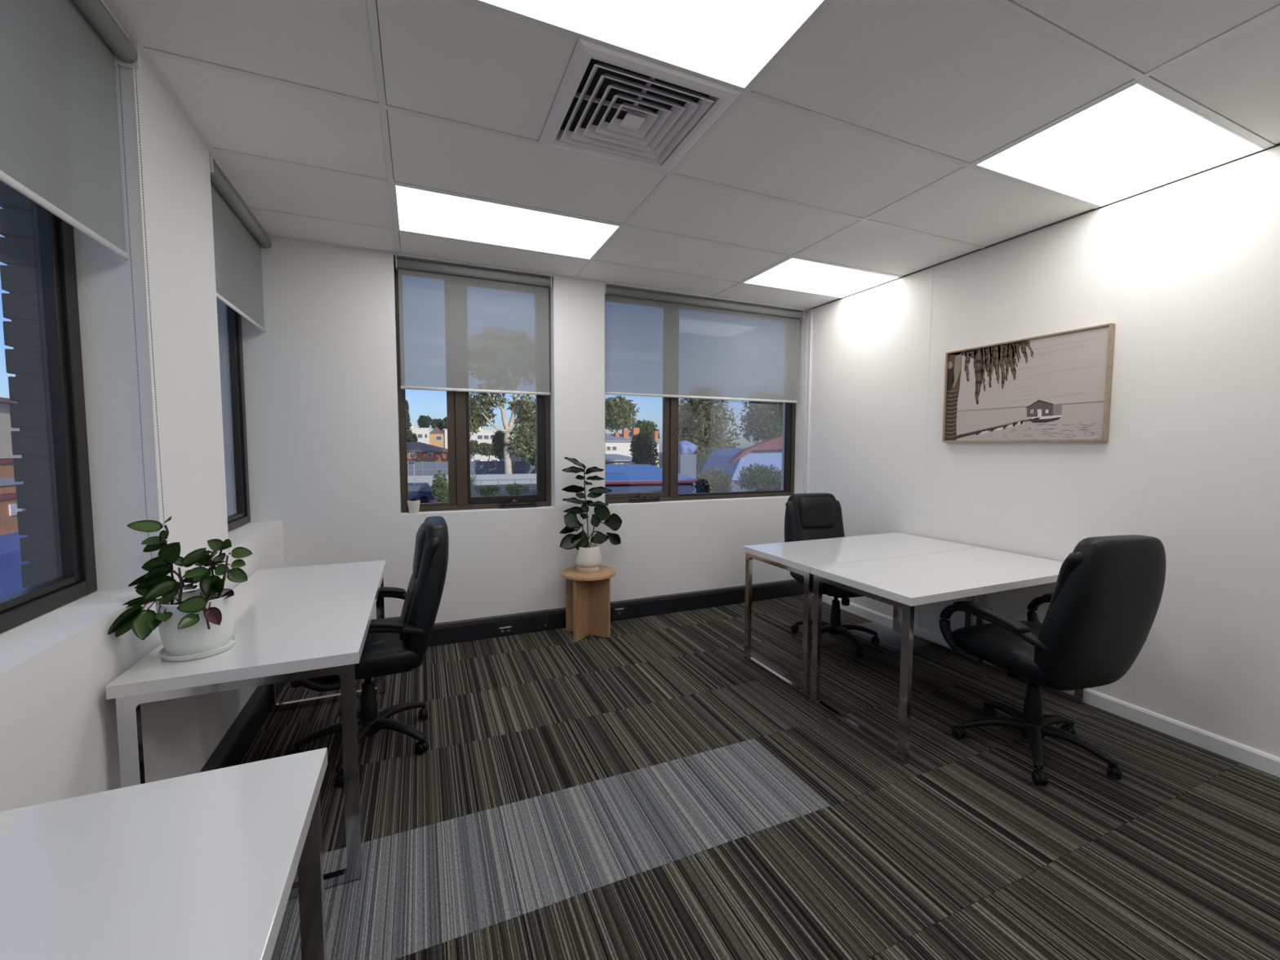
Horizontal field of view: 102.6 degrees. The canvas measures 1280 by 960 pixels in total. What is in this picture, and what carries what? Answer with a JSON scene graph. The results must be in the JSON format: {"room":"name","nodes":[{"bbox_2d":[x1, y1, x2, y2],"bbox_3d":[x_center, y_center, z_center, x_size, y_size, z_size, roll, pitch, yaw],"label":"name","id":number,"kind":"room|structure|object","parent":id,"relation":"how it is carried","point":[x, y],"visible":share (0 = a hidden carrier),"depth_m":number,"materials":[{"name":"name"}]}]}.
{"room":"office","nodes":[
{"label":"office","id":0,"kind":"room"},
{"bbox_2d":[0,0,284,811],"bbox_3d":[-1.287,-0.001,0.553,0.328,3.300,5.600,-1,4,-23],"label":"wall","id":1,"kind":"structure","parent":0,"point":[59,738],"depth_m":1.66,"materials":[{"name":"white paint"}]},
{"bbox_2d":[0,200,97,633],"bbox_3d":[-1.254,-0.424,0.387,0.058,1.720,2.616,-1,4,-23],"label":"window","id":2,"kind":"structure","parent":1,"relation":"in","point":[54,237],"depth_m":1.54,"materials":[{"name":"brown metal"}]},
{"bbox_2d":[0,180,59,587],"bbox_3d":[-2.040,-0.090,1.903,0.166,3.300,0.480,-1,4,-23],"label":"trim","id":3,"kind":"structure","parent":2,"relation":"in","point":[20,277],"depth_m":1.66,"materials":[{"name":"grey metal"}]},
{"bbox_2d":[0,0,164,558],"bbox_3d":[-1.089,-0.473,0.452,0.064,1.647,2.605,-1,4,-23],"label":"roller blind","id":4,"kind":"object","parent":2,"relation":"attached to","point":[60,148],"visible":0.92,"depth_m":1.36,"materials":[{"name":"grey fabric"}]},
{"bbox_2d":[226,304,250,531],"bbox_3d":[-2.218,-0.571,2.632,0.058,1.720,0.981,-1,4,-23],"label":"window","id":5,"kind":"structure","parent":1,"relation":"in","point":[242,517],"depth_m":3.03,"materials":[{"name":"brown metal"}]},
{"bbox_2d":[208,151,272,332],"bbox_3d":[-2.064,-1.154,2.660,0.064,0.576,0.975,-1,4,-23],"label":"roller blind","id":6,"kind":"object","parent":1,"relation":"attached to","point":[239,241],"visible":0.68,"depth_m":2.63,"materials":[{"name":"grey fabric"}]},
{"bbox_2d":[200,681,286,772],"bbox_3d":[-1.117,1.269,0.709,0.050,0.146,5.600,-1,4,-23],"label":"baseboard","id":7,"kind":"structure","parent":1,"relation":"attached to","point":[233,746],"depth_m":2.31,"materials":[{"name":"black"}]},
{"bbox_2d":[216,236,809,627],"bbox_3d":[-0.421,-0.229,4.137,4.750,3.300,0.320,-1,4,-23],"label":"wall","id":8,"kind":"structure","parent":0,"point":[321,387],"depth_m":3.45,"materials":[{"name":"white paint"}]},
{"bbox_2d":[407,497,420,513],"bbox_3d":[-1.571,0.174,3.562,0.083,0.114,0.084,-1,4,-23],"label":"succulent pot","id":9,"kind":"object","parent":8,"relation":"on","point":[413,504],"visible":1,"depth_m":3.54,"materials":[{"name":"beige ceramic"}]},
{"bbox_2d":[394,261,551,511],"bbox_3d":[-1.183,-0.642,3.749,1.063,1.715,0.112,-1,4,-23],"label":"window","id":10,"kind":"structure","parent":8,"relation":"in","point":[457,402],"depth_m":3.73,"materials":[{"name":"brown metal"}]},
{"bbox_2d":[395,253,553,453],"bbox_3d":[-1.136,-0.842,3.643,1.052,1.319,0.064,-1,4,-23],"label":"roller blind","id":11,"kind":"object","parent":10,"relation":"attached to","point":[462,329],"visible":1,"depth_m":3.63,"materials":[{"name":"grey fabric"}]},
{"bbox_2d":[427,578,804,647],"bbox_3d":[-0.321,1.055,4.060,4.054,0.147,0.055,-1,4,-23],"label":"baseboard","id":12,"kind":"structure","parent":8,"relation":"attached to","point":[484,628],"depth_m":4.11,"materials":[{"name":"black"}]},
{"bbox_2d":[604,396,795,502],"bbox_3d":[0.582,-0.687,4.504,1.969,1.714,0.112,-1,4,-23],"label":"window","id":13,"kind":"structure","parent":8,"relation":"in","point":[670,405],"depth_m":4.42,"materials":[{"name":"brown metal"}]},
{"bbox_2d":[604,282,804,439],"bbox_3d":[0.619,-0.858,4.396,1.958,1.375,0.064,-1,4,-23],"label":"roller blind","id":14,"kind":"object","parent":8,"relation":"attached to","point":[657,344],"visible":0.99,"depth_m":4.35,"materials":[{"name":"grey fabric"}]},
{"bbox_2d":[103,0,1279,309],"bbox_3d":[0.715,-1.430,1.412,4.750,0.148,6.070,-1,4,-23],"label":"ceiling","id":15,"kind":"structure","parent":0,"point":[859,144],"depth_m":1.98,"materials":[{"name":"grey"}]},
{"bbox_2d":[394,184,620,259],"bbox_3d":[-0.763,-1.483,2.973,1.176,0.045,0.576,-1,4,-23],"label":"ceiling light","id":16,"kind":"object","parent":15,"relation":"attached to","point":[422,211],"visible":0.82,"depth_m":2.93,"materials":[{"name":"white plastic"}]},
{"bbox_2d":[537,37,742,173],"bbox_3d":[-0.031,-1.413,1.984,0.604,0.059,0.604,-1,4,-23],"label":"ceiling vent","id":17,"kind":"object","parent":15,"relation":"in","point":[609,104],"visible":0.98,"depth_m":1.94,"materials":[{"name":"white metal"}]},
{"bbox_2d":[472,0,826,89],"bbox_3d":[-0.054,-1.375,1.322,1.176,0.045,0.576,-1,4,-23],"label":"ceiling light","id":18,"kind":"object","parent":15,"relation":"attached to","point":[731,42],"visible":1,"depth_m":1.54,"materials":[{"name":"white plastic"}]},
{"bbox_2d":[742,257,899,297],"bbox_3d":[1.364,-1.536,3.883,1.005,0.045,0.576,-1,4,-23],"label":"ceiling light","id":19,"kind":"object","parent":15,"relation":"attached to","point":[795,274],"visible":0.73,"depth_m":3.86,"materials":[{"name":"white plastic"}]},
{"bbox_2d":[973,81,1266,207],"bbox_3d":[2.073,-1.428,2.232,1.005,0.045,0.576,-1,4,-23],"label":"ceiling light","id":20,"kind":"object","parent":15,"relation":"attached to","point":[1137,139],"visible":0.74,"depth_m":2.19,"materials":[{"name":"white plastic"}]},
{"bbox_2d":[240,594,1279,959],"bbox_3d":[0.560,1.444,1.522,4.720,0.300,6.050,-1,4,-23],"label":"floor","id":21,"kind":"structure","parent":0,"point":[646,790],"depth_m":1.96,"materials":[{"name":"grey carpet"}]},
{"bbox_2d":[0,747,327,959],"bbox_3d":[-0.661,0.990,0.353,0.592,0.750,1.402,-1,4,-23],"label":"desk","id":22,"kind":"object","parent":21,"relation":"on","point":[203,865],"visible":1,"depth_m":0.79,"materials":[{"name":"white laminate"}]},
{"bbox_2d":[105,560,386,898],"bbox_3d":[-1.425,0.873,2.145,0.593,0.750,1.405,-1,4,-23],"label":"desk","id":23,"kind":"object","parent":21,"relation":"on","point":[298,623],"visible":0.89,"depth_m":1.63,"materials":[{"name":"white laminate"}]},
{"bbox_2d":[107,515,253,661],"bbox_3d":[-1.373,0.322,1.555,0.317,0.426,0.249,-1,4,-23],"label":"pot plant","id":24,"kind":"object","parent":23,"relation":"on","point":[197,624],"visible":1,"depth_m":1.54,"materials":[{"name":"green plant"}]},
{"bbox_2d":[284,515,448,787],"bbox_3d":[-1.246,0.715,2.364,0.688,1.038,0.616,-2,4,-24],"label":"office chair","id":25,"kind":"object","parent":21,"relation":"on","point":[399,644],"visible":0.73,"depth_m":2.24,"materials":[{"name":"black leather"}]},
{"bbox_2d":[560,564,615,642],"bbox_3d":[-0.381,0.908,3.801,0.400,0.474,0.400,-1,4,-23],"label":"side table","id":26,"kind":"object","parent":21,"relation":"on","point":[588,594],"visible":0.91,"depth_m":3.74,"materials":[{"name":"brown wood"}]},
{"bbox_2d":[573,543,601,572],"bbox_3d":[-0.387,0.579,3.812,0.206,0.181,0.206,-1,4,-23],"label":"pot","id":27,"kind":"object","parent":26,"relation":"on","point":[588,558],"depth_m":3.74,"materials":[{"name":"beige ceramic"}]},
{"bbox_2d":[559,457,622,572],"bbox_3d":[-0.369,0.249,3.798,0.473,0.842,0.206,-1,4,-23],"label":"fig","id":28,"kind":"object","parent":26,"relation":"on","point":[588,558],"visible":1,"depth_m":3.77,"materials":[{"name":"green plant"}]},
{"bbox_2d":[784,493,879,657],"bbox_3d":[1.386,0.638,3.658,0.603,1.038,0.660,-1,4,-17],"label":"office chair","id":29,"kind":"object","parent":21,"relation":"on","point":[808,516],"visible":0.45,"depth_m":3.78,"materials":[{"name":"black leather"}]},
{"bbox_2d":[742,532,979,699],"bbox_3d":[1.428,0.804,3.337,1.392,0.750,0.619,-1,4,-23],"label":"desk","id":30,"kind":"object","parent":21,"relation":"on","point":[796,557],"visible":0.74,"depth_m":3.23,"materials":[{"name":"white laminate"}]},
{"bbox_2d":[810,547,1086,764],"bbox_3d":[1.674,0.842,2.762,1.394,0.750,0.618,-1,4,-23],"label":"desk","id":31,"kind":"object","parent":21,"relation":"on","point":[904,583],"visible":0.73,"depth_m":2.57,"materials":[{"name":"white laminate"}]},
{"bbox_2d":[938,534,1165,785],"bbox_3d":[1.818,0.726,2.312,0.603,1.038,0.657,-1,4,-14],"label":"office chair","id":32,"kind":"object","parent":21,"relation":"on","point":[1104,601],"visible":1,"depth_m":2.06,"materials":[{"name":"black leather"}]},
{"bbox_2d":[808,142,1279,757],"bbox_3d":[2.707,-0.101,2.261,0.121,3.300,5.598,-1,4,-23],"label":"wall","id":33,"kind":"structure","parent":0,"point":[1186,270],"depth_m":2.58,"materials":[{"name":"grey paint"}]},
{"bbox_2d":[804,308,813,493],"bbox_3d":[1.556,-0.240,4.776,0.014,2.650,0.056,-1,4,-23],"label":"trim","id":34,"kind":"structure","parent":33,"relation":"attached to","point":[811,311],"depth_m":4.74,"materials":[{"name":"white paint"}]},
{"bbox_2d":[942,323,1115,442],"bbox_3d":[2.261,-0.532,3.075,0.040,0.605,0.905,-1,4,-23],"label":"framed picture","id":35,"kind":"object","parent":33,"relation":"attached to","point":[1055,387],"visible":1,"depth_m":2.98,"materials":[{"name":"beige paper"}]},
{"bbox_2d":[812,593,1279,777],"bbox_3d":[2.643,1.208,2.318,0.014,0.080,5.597,-1,4,-23],"label":"baseboard","id":36,"kind":"structure","parent":33,"relation":"attached to","point":[1260,760],"depth_m":2.50,"materials":[{"name":"white paint"}]},
{"label":"outside","id":37,"kind":"structure","parent":0,"visible":0},
{"bbox_2d":[427,452,662,502],"bbox_3d":[-47.047,-6.218,168.895,360.000,0.300,460.000,-1,4,-23],"label":"ground","id":38,"kind":"structure","parent":37,"point":[473,492],"depth_m":57.55,"materials":[{"name":"grey asphalt"}]},
{"bbox_2d":[0,397,25,535],"bbox_3d":[-32.160,-0.111,19.777,10.400,6.700,26.800,-1,4,-23],"label":"flats","id":39,"kind":"structure","parent":38,"relation":"on","point":[8,503],"depth_m":22.75,"materials":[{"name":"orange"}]},
{"bbox_2d":[0,531,31,598],"bbox_3d":[-21.866,2.710,18.386,2.500,1.300,9.000,-1,4,-23],"label":"blue skip","id":40,"kind":"object","parent":38,"relation":"on","point":[11,562],"visible":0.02,"depth_m":15.96,"materials":[{"name":"blue paint"}]},
{"bbox_2d":[405,400,413,443],"bbox_3d":[-41.968,-7.938,92.449,2.288,12.958,1.756,-1,4,-23],"label":"pine","id":41,"kind":"object","parent":38,"relation":"on","point":[409,435],"visible":0.66,"depth_m":92.22,"materials":[{"name":"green plant"}]},
{"bbox_2d":[407,461,415,482],"bbox_3d":[-26.709,-0.500,55.074,4.800,2.980,3.500,-1,4,-23],"label":"carport","id":42,"kind":"object","parent":38,"relation":"on","point":[410,462],"visible":0.22,"depth_m":54.74,"materials":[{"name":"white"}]},
{"bbox_2d":[408,432,417,442],"bbox_3d":[-42.091,-5.287,94.627,2.436,7.389,2.292,-1,4,-23],"label":"bush","id":43,"kind":"object","parent":38,"relation":"on","point":[415,439],"visible":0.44,"depth_m":94.50,"materials":[{"name":"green plant"}]},
{"bbox_2d":[408,423,429,444],"bbox_3d":[-47.888,-7.102,108.510,6.200,9.200,10.200,-1,4,-23],"label":"apartment block","id":44,"kind":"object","parent":38,"relation":"on","point":[423,433],"visible":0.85,"depth_m":104.47,"materials":[{"name":"white paint"}]},
{"bbox_2d":[408,482,435,502],"bbox_3d":[-18.777,1.099,40.867,4.626,1.650,1.800,-1,4,-21],"label":"parked car","id":45,"kind":"object","parent":38,"relation":"on","point":[421,491],"visible":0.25,"depth_m":40.55,"materials":[{"name":"blue paint"}]},
{"bbox_2d":[417,415,433,429],"bbox_3d":[-63.000,-12.202,150.684,4.852,13.902,4.494,-1,4,-23],"label":"tree","id":46,"kind":"object","parent":38,"relation":"on","point":[423,421],"visible":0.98,"depth_m":149.57,"materials":[{"name":"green plant"}]},
{"bbox_2d":[406,441,448,462],"bbox_3d":[-37.585,-3.695,85.901,12.000,5.350,11.000,-1,4,-23],"label":"house","id":47,"kind":"structure","parent":38,"relation":"on","point":[417,451],"depth_m":82.31,"materials":[{"name":"red brick"}]},
{"bbox_2d":[429,418,443,431],"bbox_3d":[-62.035,-12.279,156.715,4.244,13.287,4.056,-1,4,-23],"label":"tree","id":48,"kind":"object","parent":38,"relation":"on","point":[436,422],"visible":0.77,"depth_m":155.53,"materials":[{"name":"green plant"}]},
{"bbox_2d":[429,426,444,448],"bbox_3d":[-43.881,-7.007,110.467,2.860,8.780,9.580,-1,4,-23],"label":"house","id":49,"kind":"structure","parent":38,"relation":"on","point":[436,435],"depth_m":106.14,"materials":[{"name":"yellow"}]},
{"bbox_2d":[430,469,448,502],"bbox_3d":[-14.854,0.649,38.129,1.538,2.927,1.608,-1,4,-23],"label":"bush","id":50,"kind":"object","parent":38,"relation":"on","point":[441,492],"visible":0.96,"depth_m":37.95,"materials":[{"name":"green plant"}]},
{"bbox_2d":[441,417,447,429],"bbox_3d":[-57.361,-12.357,153.144,3.756,13.922,3.092,-1,4,-23],"label":"tree","id":51,"kind":"object","parent":38,"relation":"on","point":[444,422],"visible":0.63,"depth_m":152.00,"materials":[{"name":"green plant"}]},
{"bbox_2d":[442,426,498,461],"bbox_3d":[-37.387,-7.239,113.011,11.150,8.950,10.200,-1,4,-23],"label":"apartment block","id":52,"kind":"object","parent":38,"relation":"on","point":[484,435],"visible":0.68,"depth_m":109.08,"materials":[{"name":"white paint"}]},
{"bbox_2d":[407,460,535,475],"bbox_3d":[-19.518,-1.428,71.981,27.240,2.700,0.160,-1,4,-23],"label":"fence","id":53,"kind":"object","parent":38,"relation":"on","point":[421,468],"visible":0.23,"depth_m":70.76,"materials":[{"name":"blue"}]},
{"bbox_2d":[407,473,536,485],"bbox_3d":[-19.618,-0.015,61.286,18.500,1.250,0.250,-1,4,-23],"label":"wall","id":54,"kind":"structure","parent":38,"relation":"on","point":[503,477],"depth_m":62.00,"materials":[{"name":"grey concrete"}]},
{"bbox_2d":[469,439,479,458],"bbox_3d":[-34.128,-5.294,104.873,3.298,6.134,2.829,-1,4,-23],"label":"bush","id":55,"kind":"object","parent":38,"relation":"on","point":[473,448],"visible":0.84,"depth_m":104.24,"materials":[{"name":"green plant"}]},
{"bbox_2d":[470,472,480,489],"bbox_3d":[-15.225,0.399,45.678,2.792,2.447,2.532,-1,4,-23],"label":"clump","id":56,"kind":"object","parent":38,"relation":"on","point":[474,477],"visible":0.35,"depth_m":45.59,"materials":[{"name":"green plant"}]},
{"bbox_2d":[470,458,483,461],"bbox_3d":[-30.223,-2.729,94.559,2.500,2.350,4.826,-1,4,-23],"label":"van","id":57,"kind":"object","parent":38,"relation":"on","point":[471,460],"visible":0.08,"depth_m":92.77,"materials":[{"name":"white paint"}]},
{"bbox_2d":[470,407,487,429],"bbox_3d":[-41.514,-11.102,127.280,7.872,14.817,6.934,-1,4,-23],"label":"tree","id":58,"kind":"object","parent":38,"relation":"on","point":[480,423],"visible":0.02,"depth_m":126.11,"materials":[{"name":"green plant"}]},
{"bbox_2d":[476,441,496,458],"bbox_3d":[-29.289,-4.660,99.090,4.409,5.638,4.350,-1,4,-23],"label":"bush","id":59,"kind":"object","parent":38,"relation":"on","point":[486,448],"visible":0.83,"depth_m":98.17,"materials":[{"name":"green plant"}]},
{"bbox_2d":[475,484,502,496],"bbox_3d":[-13.145,1.059,44.336,2.219,1.344,1.778,-1,4,-23],"label":"bush","id":60,"kind":"object","parent":38,"relation":"on","point":[485,491],"visible":0.97,"depth_m":44.04,"materials":[{"name":"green plant"}]},
{"bbox_2d":[487,458,499,461],"bbox_3d":[-27.721,-2.837,96.717,2.200,2.300,4.826,-1,4,-23],"label":"van","id":61,"kind":"object","parent":38,"relation":"on","point":[489,460],"visible":0.05,"depth_m":94.97,"materials":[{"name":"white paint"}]},
{"bbox_2d":[491,431,512,460],"bbox_3d":[-19.801,-3.789,73.815,3.292,7.184,3.012,-1,4,-23],"label":"bush","id":62,"kind":"object","parent":38,"relation":"on","point":[498,437],"visible":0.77,"depth_m":73.16,"materials":[{"name":"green plant"}]},
{"bbox_2d":[468,391,536,474],"bbox_3d":[-16.806,-9.293,64.136,12.029,19.446,8.481,-1,4,-17],"label":"tree","id":63,"kind":"object","parent":38,"relation":"on","point":[524,430],"visible":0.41,"depth_m":63.97,"materials":[{"name":"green plant"}]},
{"bbox_2d":[471,479,536,493],"bbox_3d":[-12.730,0.692,48.917,8.000,1.460,0.050,-1,4,-23],"label":"rail fence","id":64,"kind":"object","parent":38,"relation":"on","point":[507,479],"visible":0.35,"depth_m":49.04,"materials":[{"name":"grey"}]},
{"bbox_2d":[504,482,529,495],"bbox_3d":[-11.056,0.912,45.917,2.234,1.450,2.035,-1,4,-23],"label":"bush","id":65,"kind":"object","parent":38,"relation":"on","point":[516,489],"visible":0.97,"depth_m":45.41,"materials":[{"name":"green plant"}]},
{"bbox_2d":[515,399,536,437],"bbox_3d":[-25.205,-11.645,122.998,10.039,16.534,7.595,-1,4,-23],"label":"tree","id":66,"kind":"object","parent":38,"relation":"on","point":[534,406],"visible":0.11,"depth_m":121.60,"materials":[{"name":"green plant"}]},
{"bbox_2d":[527,457,536,473],"bbox_3d":[-14.236,-2.257,69.860,2.820,4.663,2.881,-1,4,-23],"label":"bush","id":67,"kind":"object","parent":38,"relation":"on","point":[531,461],"visible":0.17,"depth_m":69.40,"materials":[{"name":"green plant"}]},
{"bbox_2d":[604,434,632,457],"bbox_3d":[-4.436,-2.690,65.314,6.300,6.150,6.600,-1,4,-23],"label":"house","id":68,"kind":"structure","parent":38,"relation":"on","point":[613,445],"depth_m":62.81,"materials":[{"name":"white paint"}]},
{"bbox_2d":[604,395,639,432],"bbox_3d":[-5.009,-9.758,105.084,9.323,15.164,8.331,-1,4,-23],"label":"tree","id":69,"kind":"object","parent":38,"relation":"on","point":[617,416],"visible":0.92,"depth_m":103.05,"materials":[{"name":"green plant"}]},
{"bbox_2d":[604,453,644,464],"bbox_3d":[-3.323,-1.023,57.724,6.900,3.800,5.600,-1,4,-23],"label":"shed","id":70,"kind":"object","parent":38,"relation":"on","point":[610,459],"visible":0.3,"depth_m":55.71,"materials":[{"name":"grey metal"}]},
{"bbox_2d":[604,427,660,466],"bbox_3d":[-3.583,-4.770,85.170,12.581,7.760,6.400,-1,4,-23],"label":"house","id":71,"kind":"structure","parent":38,"relation":"on","point":[624,434],"depth_m":84.11,"materials":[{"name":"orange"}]},
{"bbox_2d":[628,419,660,440],"bbox_3d":[0.571,-8.110,113.356,7.846,10.846,7.670,-1,4,-23],"label":"tree","id":72,"kind":"object","parent":38,"relation":"on","point":[644,427],"visible":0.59,"depth_m":111.42,"materials":[{"name":"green plant"}]},
{"bbox_2d":[629,432,660,466],"bbox_3d":[0.457,-0.964,41.373,2.724,5.803,2.041,-3,5,-42],"label":"tree","id":73,"kind":"object","parent":38,"relation":"on","point":[642,450],"visible":0.94,"depth_m":40.89,"materials":[{"name":"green plant"}]},
{"bbox_2d":[604,464,699,493],"bbox_3d":[-0.640,1.062,26.784,5.300,3.620,6.120,-1,4,-23],"label":"shed","id":74,"kind":"object","parent":38,"relation":"on","point":[619,478],"visible":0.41,"depth_m":24.84,"materials":[{"name":"blue metal"}]},
{"bbox_2d":[678,440,697,493],"bbox_3d":[2.563,0.241,29.028,1.286,4.986,1.038,-1,4,-23],"label":"heap","id":75,"kind":"object","parent":38,"relation":"on","point":[686,459],"visible":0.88,"depth_m":28.57,"materials":[{"name":"blue"}]},
{"bbox_2d":[678,397,741,477],"bbox_3d":[4.757,-2.126,34.916,5.611,8.976,4.366,-1,4,-23],"label":"tree","id":76,"kind":"object","parent":38,"relation":"on","point":[701,425],"visible":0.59,"depth_m":34.02,"materials":[{"name":"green plant"}]},
{"bbox_2d":[691,466,733,493],"bbox_3d":[3.164,1.307,22.141,1.802,3.750,1.709,-1,4,-23],"label":"bush","id":77,"kind":"object","parent":38,"relation":"on","point":[716,481],"visible":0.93,"depth_m":21.71,"materials":[{"name":"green plant"}]},
{"bbox_2d":[696,435,782,493],"bbox_3d":[6.487,-0.093,30.870,5.052,5.435,4.100,-1,4,-23],"label":"pavilion","id":78,"kind":"object","parent":38,"relation":"on","point":[767,452],"visible":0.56,"depth_m":29.26,"materials":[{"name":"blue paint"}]},
{"bbox_2d":[734,462,782,491],"bbox_3d":[4.876,1.287,20.549,2.332,4.005,1.964,-1,4,-23],"label":"bush","id":79,"kind":"object","parent":38,"relation":"on","point":[766,479],"visible":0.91,"depth_m":20.15,"materials":[{"name":"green plant"}]},
{"bbox_2d":[737,400,782,444],"bbox_3d":[13.845,-4.501,55.420,6.639,11.132,7.480,-1,4,-23],"label":"tree","id":80,"kind":"object","parent":38,"relation":"on","point":[766,417],"visible":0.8,"depth_m":54.48,"materials":[{"name":"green plant"}]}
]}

